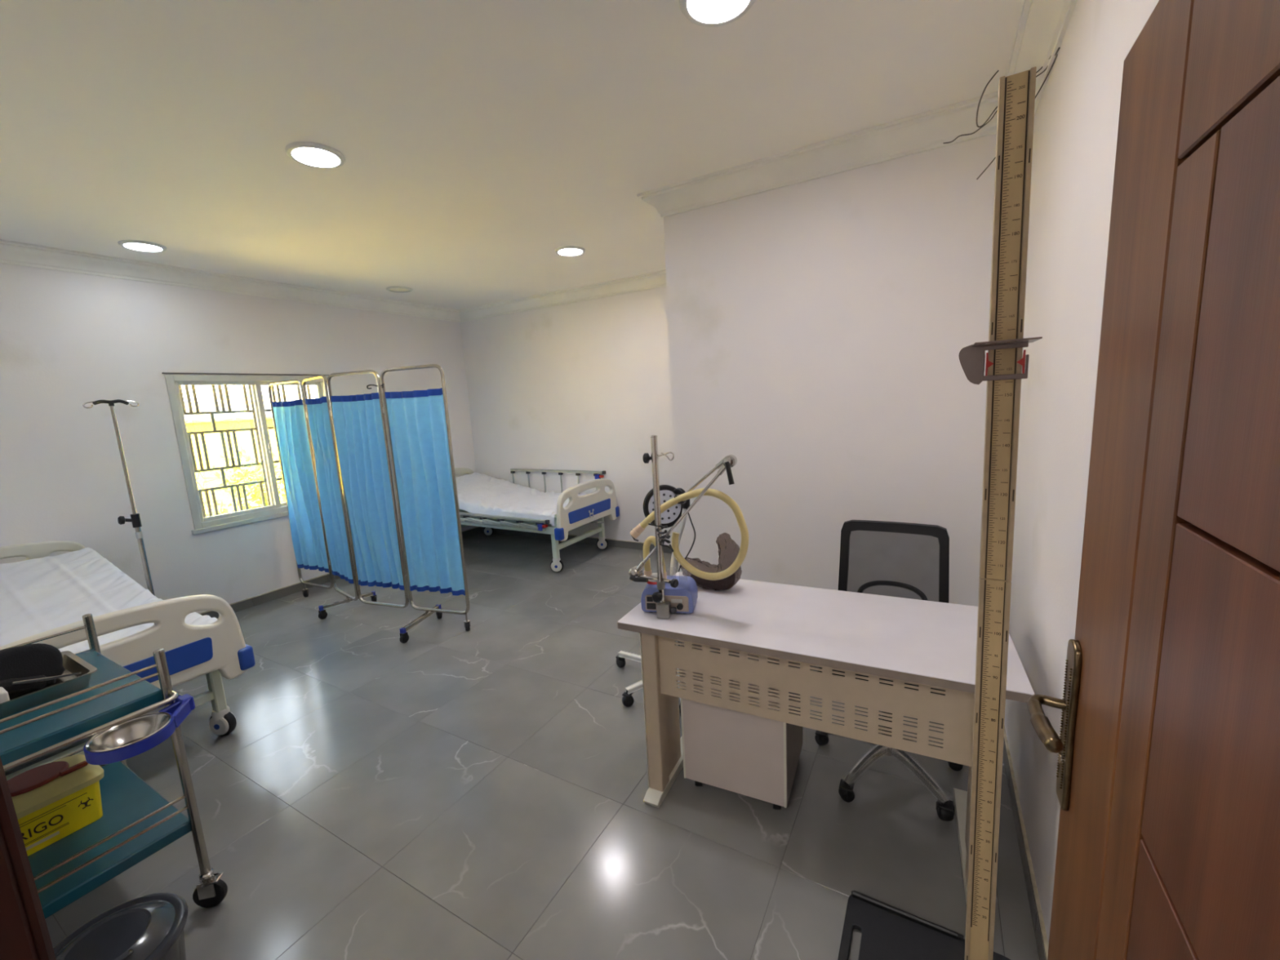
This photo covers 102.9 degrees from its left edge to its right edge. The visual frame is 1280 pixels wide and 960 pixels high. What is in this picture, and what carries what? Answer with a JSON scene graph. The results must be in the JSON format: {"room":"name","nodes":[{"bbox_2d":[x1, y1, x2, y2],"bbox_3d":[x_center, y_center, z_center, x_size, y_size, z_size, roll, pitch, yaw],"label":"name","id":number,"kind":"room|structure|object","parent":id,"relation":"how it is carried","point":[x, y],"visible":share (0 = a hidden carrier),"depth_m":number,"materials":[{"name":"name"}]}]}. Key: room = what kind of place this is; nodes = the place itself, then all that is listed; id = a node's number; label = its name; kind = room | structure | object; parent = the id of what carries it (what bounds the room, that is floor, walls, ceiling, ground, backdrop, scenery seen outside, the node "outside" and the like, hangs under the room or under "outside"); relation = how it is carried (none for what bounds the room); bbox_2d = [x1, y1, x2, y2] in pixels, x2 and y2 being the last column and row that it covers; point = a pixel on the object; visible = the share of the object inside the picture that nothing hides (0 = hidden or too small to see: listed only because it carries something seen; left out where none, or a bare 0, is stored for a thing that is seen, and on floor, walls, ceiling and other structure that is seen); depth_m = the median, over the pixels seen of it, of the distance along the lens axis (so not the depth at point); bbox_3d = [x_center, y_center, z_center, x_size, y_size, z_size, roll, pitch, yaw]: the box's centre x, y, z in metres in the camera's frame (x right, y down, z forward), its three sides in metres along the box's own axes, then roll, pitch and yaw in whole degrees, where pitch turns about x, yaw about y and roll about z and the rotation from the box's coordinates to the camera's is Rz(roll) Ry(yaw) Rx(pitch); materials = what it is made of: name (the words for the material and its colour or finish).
{"room":"examination room","nodes":[
{"label":"examination room","id":0,"kind":"room"},
{"bbox_2d":[0,262,476,613],"bbox_3d":[-3.193,-0.264,4.394,0.180,2.750,4.690,2,10,30],"label":"wall","id":1,"kind":"structure","parent":0,"point":[68,340],"depth_m":3.65,"materials":[{"name":"white paint"}]},
{"bbox_2d":[0,239,460,322],"bbox_3d":[-3.139,-1.559,4.118,0.105,0.115,4.330,2,10,30],"label":"trim","id":2,"kind":"structure","parent":1,"relation":"attached to","point":[15,253],"depth_m":3.80,"materials":[{"name":"white paint"}]},
{"bbox_2d":[161,372,328,534],"bbox_3d":[-3.172,-0.279,4.318,0.130,1.211,1.205,2,10,30],"label":"window","id":3,"kind":"structure","parent":1,"relation":"in","point":[277,509],"depth_m":4.08,"materials":[{"name":"white metal"}]},
{"bbox_2d":[178,385,311,517],"bbox_3d":[-3.306,-0.299,4.395,0.018,1.211,1.229,2,10,30],"label":"window grille","id":4,"kind":"object","parent":3,"relation":"in","point":[186,387],"visible":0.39,"depth_m":4.21,"materials":[{"name":"metal"}]},
{"bbox_2d":[200,526,482,618],"bbox_3d":[-3.045,0.957,4.540,0.013,0.080,4.309,2,10,30],"label":"baseboard","id":5,"kind":"structure","parent":1,"relation":"attached to","point":[237,606],"depth_m":4.41,"materials":[{"name":"grey tile"}]},
{"bbox_2d":[0,0,1024,310],"bbox_3d":[-1.218,-1.404,1.407,7.000,0.220,7.850,2,10,30],"label":"ceiling","id":6,"kind":"structure","parent":0,"point":[479,140],"depth_m":1.97,"materials":[{"name":"white paint"}]},
{"bbox_2d":[117,240,166,252],"bbox_3d":[-3.124,-1.467,3.208,0.224,0.015,0.224,2,10,30],"label":"recessed light","id":7,"kind":"object","parent":6,"relation":"in","point":[135,245],"visible":1,"depth_m":3.20,"materials":[{"name":"white plastic"}]},
{"bbox_2d":[124,243,161,249],"bbox_3d":[-3.125,-1.473,3.207,0.178,0.002,0.178,2,10,30],"label":"diffuser","id":8,"kind":"object","parent":7,"relation":"attached to","point":[129,246],"depth_m":3.21,"materials":[{"name":"white plastic"}]},
{"bbox_2d":[284,142,345,168],"bbox_3d":[-1.403,-1.402,2.211,0.224,0.015,0.224,2,10,30],"label":"recessed light","id":9,"kind":"object","parent":6,"relation":"in","point":[317,155],"visible":1,"depth_m":2.20,"materials":[{"name":"white plastic"}]},
{"bbox_2d":[292,147,339,164],"bbox_3d":[-1.404,-1.408,2.210,0.178,0.002,0.178,2,10,30],"label":"diffuser","id":10,"kind":"object","parent":9,"relation":"attached to","point":[305,156],"depth_m":2.22,"materials":[{"name":"white plastic"}]},
{"bbox_2d":[386,286,413,293],"bbox_3d":[-2.214,-1.752,4.699,0.224,0.015,0.224,2,10,30],"label":"recessed light","id":11,"kind":"object","parent":6,"relation":"in","point":[393,289],"visible":1,"depth_m":4.70,"materials":[{"name":"white plastic"}]},
{"bbox_2d":[389,288,409,291],"bbox_3d":[-2.214,-1.757,4.698,0.178,0.002,0.178,2,10,30],"label":"diffuser","id":12,"kind":"object","parent":11,"relation":"attached to","point":[390,289],"depth_m":4.71,"materials":[{"name":"white plastic"}]},
{"bbox_2d":[555,245,585,256],"bbox_3d":[-0.519,-1.700,3.797,0.224,0.015,0.224,2,10,30],"label":"recessed light","id":13,"kind":"object","parent":6,"relation":"in","point":[568,251],"visible":1,"depth_m":3.79,"materials":[{"name":"white plastic"}]},
{"bbox_2d":[558,248,582,253],"bbox_3d":[-0.519,-1.706,3.796,0.178,0.002,0.178,2,10,30],"label":"diffuser","id":14,"kind":"object","parent":13,"relation":"attached to","point":[560,251],"depth_m":3.81,"materials":[{"name":"white plastic"}]},
{"bbox_2d":[679,0,755,26],"bbox_3d":[0.224,-1.369,1.450,0.224,0.015,0.224,2,10,30],"label":"recessed light","id":15,"kind":"object","parent":6,"relation":"in","point":[705,13],"visible":1,"depth_m":1.50,"materials":[{"name":"white plastic"}]},
{"bbox_2d":[687,0,746,19],"bbox_3d":[0.223,-1.375,1.449,0.178,0.002,0.178,2,10,30],"label":"diffuser","id":16,"kind":"object","parent":15,"relation":"attached to","point":[696,9],"depth_m":1.50,"materials":[{"name":"white plastic"}]},
{"bbox_2d":[4,532,1039,959],"bbox_3d":[-0.990,1.385,1.773,7.410,0.120,7.600,2,10,30],"label":"floor","id":17,"kind":"structure","parent":0,"point":[449,792],"depth_m":1.93,"materials":[{"name":"tile"}]},
{"bbox_2d":[0,613,227,919],"bbox_3d":[-1.755,0.956,1.546,0.746,0.878,0.488,2,10,30],"label":"trolley","id":18,"kind":"object","parent":17,"relation":"on","point":[136,822],"visible":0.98,"depth_m":1.50,"materials":[{"name":"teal metal"}]},
{"bbox_2d":[0,650,97,718],"bbox_3d":[-1.861,0.623,1.521,0.312,0.046,0.287,2,10,30],"label":"steel tray","id":19,"kind":"object","parent":18,"relation":"on","point":[72,663],"visible":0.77,"depth_m":1.52,"materials":[{"name":"silver metal"}]},
{"bbox_2d":[0,686,9,703],"bbox_3d":[-1.819,0.627,1.409,0.066,0.058,0.093,2,10,30],"label":"box","id":20,"kind":"object","parent":19,"relation":"in","point":[4,696],"visible":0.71,"depth_m":1.42,"materials":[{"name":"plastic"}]},
{"bbox_2d":[0,643,65,698],"bbox_3d":[-1.888,0.583,1.499,0.175,0.152,0.264,2,10,30],"label":"pouch","id":21,"kind":"object","parent":19,"relation":"in","point":[36,660],"visible":0.85,"depth_m":1.53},
{"bbox_2d":[12,671,81,684],"bbox_3d":[-1.752,0.586,1.507,0.150,0.013,0.015,-6,9,-19],"label":"forceps","id":22,"kind":"object","parent":19,"relation":"on","point":[48,678],"visible":1,"depth_m":1.50,"materials":[{"name":"silver metal"}]},
{"bbox_2d":[7,754,103,856],"bbox_3d":[-1.831,0.990,1.547,0.199,0.189,0.274,2,10,30],"label":"sharps container","id":23,"kind":"object","parent":18,"relation":"on","point":[53,801],"visible":0.8,"depth_m":1.54,"materials":[{"name":"yellow plastic"}]},
{"bbox_2d":[19,792,87,845],"bbox_3d":[-1.762,1.018,1.502,0.008,0.071,0.198,2,10,30],"label":"print","id":24,"kind":"object","parent":23,"relation":"attached to","point":[37,828],"depth_m":1.52},
{"bbox_2d":[0,648,163,765],"bbox_3d":[-1.788,0.664,1.510,0.628,0.036,0.393,2,10,30],"label":"shelf","id":25,"kind":"object","parent":18,"relation":"attached to","point":[23,741],"depth_m":1.43,"materials":[{"name":"teal metal"}]},
{"bbox_2d":[41,760,191,919],"bbox_3d":[-1.765,1.098,1.579,0.628,0.036,0.393,2,10,30],"label":"shelf","id":26,"kind":"object","parent":18,"relation":"attached to","point":[126,798],"depth_m":1.53,"materials":[{"name":"teal metal"}]},
{"bbox_2d":[83,693,195,764],"bbox_3d":[-1.361,0.694,1.408,0.182,0.064,0.237,2,10,30],"label":"bowl","id":27,"kind":"object","parent":18,"relation":"hanging from","point":[135,736],"visible":0.94,"depth_m":1.40,"materials":[{"name":"silver metal"}]},
{"bbox_2d":[53,892,187,959],"bbox_3d":[-1.285,1.263,1.259,0.292,0.312,0.292,2,10,30],"label":"waste bin","id":28,"kind":"object","parent":17,"relation":"on","point":[151,926],"visible":0.99,"depth_m":1.26,"materials":[{"name":"grey plastic"}]},
{"bbox_2d":[0,540,255,780],"bbox_3d":[-3.014,0.866,2.605,2.084,0.859,1.044,2,10,30],"label":"hospital bed","id":29,"kind":"object","parent":17,"relation":"on","point":[42,595],"visible":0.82,"depth_m":2.47,"materials":[{"name":"beige plastic"}]},
{"bbox_2d":[82,399,155,595],"bbox_3d":[-3.046,0.229,3.079,0.066,1.412,0.239,2,10,30],"label":"pole","id":30,"kind":"object","parent":29,"relation":"on","point":[135,518],"visible":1,"depth_m":3.05,"materials":[{"name":"silver metal"}]},
{"bbox_2d":[267,364,471,643],"bbox_3d":[-2.138,0.142,3.782,1.965,1.826,0.437,2,10,30],"label":"folding screen","id":31,"kind":"object","parent":17,"relation":"on","point":[335,455],"visible":1,"depth_m":3.63,"materials":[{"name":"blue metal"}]},
{"bbox_2d":[272,404,328,568],"bbox_3d":[-2.772,0.062,4.183,0.413,1.402,0.106,2,10,30],"label":"curtain","id":32,"kind":"object","parent":31,"relation":"hanging from","point":[291,424],"depth_m":4.15,"materials":[{"name":"blue fabric"}]},
{"bbox_2d":[306,402,352,579],"bbox_3d":[-2.374,0.083,3.916,0.434,1.402,0.121,4,12,40],"label":"curtain","id":33,"kind":"object","parent":31,"relation":"hanging from","point":[319,420],"depth_m":3.87,"materials":[{"name":"blue fabric"}]},
{"bbox_2d":[332,399,403,585],"bbox_3d":[-1.951,0.099,3.670,0.444,1.403,0.101,0,9,16],"label":"curtain","id":34,"kind":"object","parent":31,"relation":"hanging from","point":[361,439],"depth_m":3.65,"materials":[{"name":"blue fabric"}]},
{"bbox_2d":[386,394,464,591],"bbox_3d":[-1.462,0.099,3.502,0.472,1.402,0.109,0,10,19],"label":"curtain","id":35,"kind":"object","parent":31,"relation":"hanging from","point":[419,438],"depth_m":3.49,"materials":[{"name":"blue fabric"}]},
{"bbox_2d":[454,467,619,572],"bbox_3d":[-1.358,0.336,5.394,2.084,0.859,0.988,2,10,30],"label":"hospital bed","id":36,"kind":"object","parent":17,"relation":"on","point":[482,499],"visible":0.84,"depth_m":5.00,"materials":[{"name":"beige plastic"}]},
{"bbox_2d":[615,650,641,667],"label":"chair base","id":37,"kind":"object","parent":17,"relation":"on","point":[620,659],"depth_m":2.93,"materials":[{"name":"white metal"}]},
{"bbox_2d":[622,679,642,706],"label":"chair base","id":38,"kind":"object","parent":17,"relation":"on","point":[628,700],"depth_m":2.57,"materials":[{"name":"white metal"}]},
{"bbox_2d":[659,484,685,505],"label":"lamp","id":39,"kind":"object","parent":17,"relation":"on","point":[667,492],"depth_m":2.60,"materials":[{"name":"white plastic"}]},
{"bbox_2d":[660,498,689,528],"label":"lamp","id":40,"kind":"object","parent":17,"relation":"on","point":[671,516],"depth_m":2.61,"materials":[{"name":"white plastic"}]},
{"bbox_2d":[670,552,681,575],"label":"lamp","id":41,"kind":"object","parent":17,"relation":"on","point":[673,565],"depth_m":2.64,"materials":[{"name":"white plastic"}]},
{"bbox_2d":[679,642,802,809],"bbox_3d":[0.428,0.897,2.067,0.396,0.600,0.419,1,10,26],"label":"drawer pedestal","id":42,"kind":"object","parent":17,"relation":"on","point":[753,756],"visible":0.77,"depth_m":1.89,"materials":[{"name":"metal"}]},
{"bbox_2d":[617,572,1035,902],"bbox_3d":[0.599,0.847,1.853,1.206,0.752,0.561,2,10,27],"label":"desk","id":43,"kind":"object","parent":17,"relation":"on","point":[923,643],"visible":0.94,"depth_m":1.69,"materials":[{"name":"grey laminate"}]},
{"bbox_2d":[628,435,749,618],"bbox_3d":[0.176,0.163,1.811,0.448,0.656,0.222,2,10,30],"label":"medical ventilator","id":44,"kind":"object","parent":43,"relation":"on","point":[664,594],"visible":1,"depth_m":1.81,"materials":[{"name":"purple plastic"}]},
{"bbox_2d":[646,596,653,601],"bbox_3d":[0.036,0.435,1.864,0.022,0.018,0.005,-1,9,13],"label":"switch","id":45,"kind":"object","parent":44,"relation":"attached to","point":[648,598],"depth_m":1.86,"materials":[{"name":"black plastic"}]},
{"bbox_2d":[690,572,735,590],"bbox_3d":[0.283,0.325,2.078,0.268,0.239,0.124,2,10,30],"label":"bowl","id":46,"kind":"object","parent":43,"relation":"on","point":[727,583],"visible":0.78,"depth_m":2.04,"materials":[{"name":"brown"}]},
{"bbox_2d":[814,520,963,821],"bbox_3d":[0.996,0.695,2.028,0.578,0.952,0.612,2,10,30],"label":"office chair","id":47,"kind":"object","parent":17,"relation":"on","point":[906,560],"visible":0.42,"depth_m":2.17,"materials":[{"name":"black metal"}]},
{"bbox_2d":[837,66,1042,959],"bbox_3d":[0.660,0.286,1.112,0.417,2.072,0.425,2,10,30],"label":"scale","id":48,"kind":"object","parent":17,"relation":"on","point":[889,932],"visible":1,"depth_m":1.06,"materials":[{"name":"beige metal"}]},
{"bbox_2d":[460,286,676,545],"bbox_3d":[-0.476,-0.570,5.403,3.510,2.750,0.180,2,10,30],"label":"wall","id":49,"kind":"structure","parent":0,"point":[585,384],"depth_m":5.34,"materials":[{"name":"white paint"}]},
{"bbox_2d":[458,270,666,322],"bbox_3d":[-0.617,-1.847,5.076,3.510,0.115,0.105,2,10,30],"label":"trim","id":50,"kind":"structure","parent":49,"relation":"attached to","point":[655,279],"depth_m":5.13,"materials":[{"name":"white paint"}]},
{"bbox_2d":[481,526,672,553],"bbox_3d":[-0.463,0.664,5.518,3.500,0.082,0.013,2,10,30],"label":"baseboard","id":51,"kind":"structure","parent":49,"relation":"attached to","point":[590,540],"depth_m":5.55,"materials":[{"name":"grey tile"}]},
{"bbox_2d":[663,133,996,606],"bbox_3d":[1.365,-0.357,3.428,1.660,2.750,1.800,2,10,30],"label":"wall","id":52,"kind":"structure","parent":0,"point":[819,328],"depth_m":2.56,"materials":[{"name":"white paint"}]},
{"bbox_2d":[637,196,663,218],"bbox_3d":[0.459,-1.661,3.539,0.105,0.115,1.725,2,10,30],"label":"trim","id":53,"kind":"structure","parent":52,"relation":"attached to","point":[640,197],"depth_m":2.88,"materials":[{"name":"white paint"}]},
{"bbox_2d":[636,91,998,217],"bbox_3d":[0.778,-1.504,2.435,1.765,0.115,0.105,2,10,30],"label":"trim","id":54,"kind":"structure","parent":52,"relation":"attached to","point":[927,131],"depth_m":2.36,"materials":[{"name":"white paint"}]},
{"bbox_2d":[1004,0,1159,944],"bbox_3d":[1.448,-0.094,1.737,0.180,2.750,4.690,2,10,30],"label":"wall","id":55,"kind":"structure","parent":0,"point":[1077,115],"depth_m":1.41,"materials":[{"name":"white paint"}]},
{"bbox_2d":[942,47,1060,143],"bbox_3d":[1.285,-1.321,1.778,0.145,0.136,0.376,-7,10,-24],"label":"loose wire","id":56,"kind":"object","parent":55,"relation":"attached to","point":[1044,70],"visible":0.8,"depth_m":1.86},
{"bbox_2d":[976,55,1051,127],"bbox_3d":[1.305,-1.342,1.721,0.116,0.170,0.272,-6,9,-18],"label":"loose wire","id":57,"kind":"object","parent":55,"relation":"attached to","point":[1051,55],"visible":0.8,"depth_m":1.82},
{"bbox_2d":[976,53,1057,179],"bbox_3d":[1.389,-1.304,1.874,0.048,0.168,0.532,-1,9,11],"label":"loose wire","id":58,"kind":"object","parent":55,"relation":"attached to","point":[1057,54],"visible":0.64,"depth_m":1.76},
{"bbox_2d":[1002,725,1048,959],"bbox_3d":[1.055,1.244,1.328,0.013,0.080,2.611,2,10,30],"label":"baseboard","id":59,"kind":"structure","parent":55,"relation":"attached to","point":[1041,937],"depth_m":1.58,"materials":[{"name":"grey tile"}]},
{"bbox_2d":[1007,0,1077,115],"bbox_3d":[0.854,-1.267,0.911,0.105,0.115,2.710,2,10,30],"label":"trim","id":60,"kind":"structure","parent":55,"relation":"attached to","point":[1043,24],"depth_m":1.61,"materials":[{"name":"white paint"}]},
{"bbox_3d":[-1.988,0.185,1.140,5.170,2.750,0.180,2,10,30],"label":"wall","id":61,"kind":"structure","parent":0,"visible":0},
{"bbox_2d":[0,756,56,959],"bbox_3d":[-0.189,0.511,0.149,1.027,2.025,0.222,2,10,30],"label":"trim","id":62,"kind":"structure","parent":61,"relation":"attached to","point":[24,935],"depth_m":0.43,"materials":[{"name":"red wood"}]},
{"bbox_2d":[1026,0,1279,959],"bbox_3d":[0.476,0.456,0.460,0.101,1.943,0.941,2,10,30],"label":"door","id":63,"kind":"structure","parent":61,"relation":"in","point":[1168,746],"depth_m":0.49,"materials":[{"name":"brown wood"}]},
{"label":"outside","id":64,"kind":"structure","parent":0,"visible":0},
{"bbox_3d":[-24.406,-0.507,22.832,54.950,0.230,105.000,2,10,30],"label":"ground","id":65,"kind":"structure","parent":64,"visible":0},
{"bbox_2d":[181,385,220,419],"bbox_3d":[-23.055,-1.984,20.013,7.600,3.420,8.600,2,10,30],"label":"house","id":66,"kind":"structure","parent":65,"relation":"on","point":[205,402],"depth_m":21.38,"materials":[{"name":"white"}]},
{"bbox_2d":[204,486,257,515],"bbox_3d":[-4.876,0.523,5.978,0.782,0.928,0.646,2,10,30],"label":"bush","id":67,"kind":"object","parent":65,"relation":"on","point":[251,503],"visible":0.12,"depth_m":5.96,"materials":[{"name":"yellow plant"}]},
{"bbox_2d":[185,415,284,516],"bbox_3d":[-6.245,0.109,6.568,0.230,1.700,23.000,2,10,30],"label":"wall","id":68,"kind":"structure","parent":65,"relation":"on","point":[213,441],"depth_m":7.10,"materials":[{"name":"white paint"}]},
{"bbox_2d":[205,440,286,510],"bbox_3d":[-4.914,0.151,6.784,1.149,1.414,0.948,-5,9,-10],"label":"bush","id":69,"kind":"object","parent":65,"relation":"on","point":[249,469],"visible":0.32,"depth_m":6.59,"materials":[{"name":"yellow plant"}]},
{"bbox_2d":[196,389,317,418],"bbox_3d":[-23.802,-3.556,30.689,7.400,3.270,7.400,2,10,30],"label":"sky","id":70,"kind":"structure","parent":65,"relation":"on","point":[237,400],"depth_m":27.59,"materials":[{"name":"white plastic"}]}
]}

